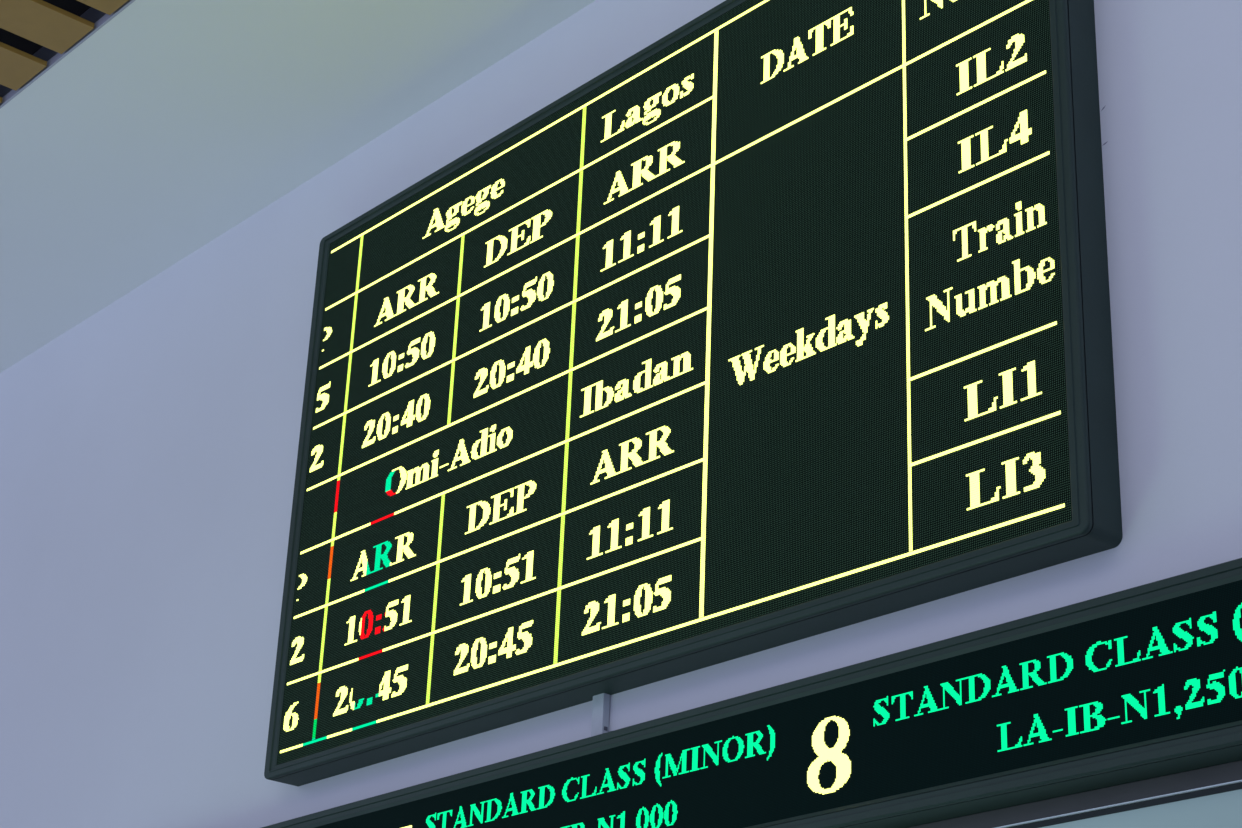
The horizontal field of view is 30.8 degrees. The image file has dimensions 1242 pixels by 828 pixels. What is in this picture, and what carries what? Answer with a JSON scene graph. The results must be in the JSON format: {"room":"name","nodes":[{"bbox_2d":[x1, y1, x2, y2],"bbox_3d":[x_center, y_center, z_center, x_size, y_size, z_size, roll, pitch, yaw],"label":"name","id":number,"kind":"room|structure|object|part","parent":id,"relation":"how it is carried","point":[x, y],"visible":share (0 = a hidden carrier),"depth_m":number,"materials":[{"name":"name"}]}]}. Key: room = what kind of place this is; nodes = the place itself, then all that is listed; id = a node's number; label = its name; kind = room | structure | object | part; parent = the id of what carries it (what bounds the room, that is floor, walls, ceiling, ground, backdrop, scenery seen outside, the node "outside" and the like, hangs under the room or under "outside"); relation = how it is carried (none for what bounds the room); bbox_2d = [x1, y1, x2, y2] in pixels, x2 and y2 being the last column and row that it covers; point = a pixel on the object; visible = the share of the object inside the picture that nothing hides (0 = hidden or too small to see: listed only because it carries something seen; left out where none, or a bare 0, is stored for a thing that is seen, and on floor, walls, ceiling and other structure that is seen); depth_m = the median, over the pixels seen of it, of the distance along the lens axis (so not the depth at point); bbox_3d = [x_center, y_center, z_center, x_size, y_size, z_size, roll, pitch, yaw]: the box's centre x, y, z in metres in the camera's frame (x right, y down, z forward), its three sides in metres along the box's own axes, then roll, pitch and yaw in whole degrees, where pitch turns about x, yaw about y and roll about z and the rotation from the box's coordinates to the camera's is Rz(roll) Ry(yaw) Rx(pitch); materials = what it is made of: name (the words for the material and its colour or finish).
{"room":"station hall","nodes":[
{"label":"station hall","id":0,"kind":"room"},
{"bbox_2d":[0,0,595,372],"bbox_3d":[-2.792,-2.127,5.186,6.179,0.453,17.000,21,-30,-36],"label":"ceiling","id":1,"kind":"structure","parent":0,"point":[135,135],"depth_m":7.13,"materials":[{"name":"paint"}]},
{"bbox_2d":[0,0,1241,827],"bbox_3d":[-0.492,1.085,6.072,0.201,6.050,17.000,21,-30,-36],"label":"wall","id":2,"kind":"structure","parent":0,"point":[149,448],"depth_m":7.05,"materials":[{"name":"paint"}]},
{"bbox_2d":[591,693,609,736],"bbox_3d":[-0.050,0.759,5.480,0.022,0.157,0.044,21,-30,-36],"label":"post","id":3,"kind":"object","parent":2,"relation":"attached to","point":[601,702],"visible":0.6,"depth_m":5.48,"materials":[{"name":"metal"}]},
{"bbox_2d":[264,0,1122,785],"bbox_3d":[0.016,-0.147,5.770,0.112,1.743,2.925,21,-30,-36],"label":"board","id":4,"kind":"object","parent":2,"relation":"attached to","point":[786,321],"visible":1,"depth_m":5.46,"materials":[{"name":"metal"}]},
{"bbox_3d":[-0.926,0.252,6.770,0.112,1.730,0.062,21,-30,-36],"label":"frame rail","id":5,"kind":"part","parent":4,"relation":"part of","materials":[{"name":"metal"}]},
{"bbox_3d":[0.050,-0.928,6.113,0.112,0.037,2.912,21,-30,-36],"label":"frame rail","id":6,"kind":"part","parent":4,"relation":"part of","materials":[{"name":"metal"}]},
{"bbox_3d":[-0.017,0.634,5.427,0.112,0.034,2.912,21,-30,-36],"label":"frame rail","id":7,"kind":"part","parent":4,"relation":"part of","materials":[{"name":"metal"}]},
{"bbox_3d":[0.966,-0.550,4.762,0.112,1.730,0.041,21,-30,-36],"label":"frame rail","id":8,"kind":"part","parent":4,"relation":"part of","materials":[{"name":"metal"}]},
{"bbox_2d":[261,558,1241,827],"bbox_3d":[0.208,0.831,5.045,0.111,0.339,5.380,21,-30,-36],"label":"board","id":9,"kind":"object","parent":2,"relation":"attached to","point":[1143,682],"visible":1,"depth_m":4.54,"materials":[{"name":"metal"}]},
{"bbox_3d":[0.203,0.967,4.985,0.111,0.041,5.373,21,-30,-36],"label":"frame rail","id":10,"kind":"part","parent":9,"relation":"part of","materials":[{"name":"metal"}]},
{"bbox_2d":[908,760,1241,827],"bbox_3d":[0.894,1.221,4.033,0.050,1.134,5.000,21,-30,-36],"label":"window","id":11,"kind":"structure","parent":2,"relation":"in","point":[1208,797],"depth_m":4.20,"materials":[{"name":"clear glass"}]}
]}

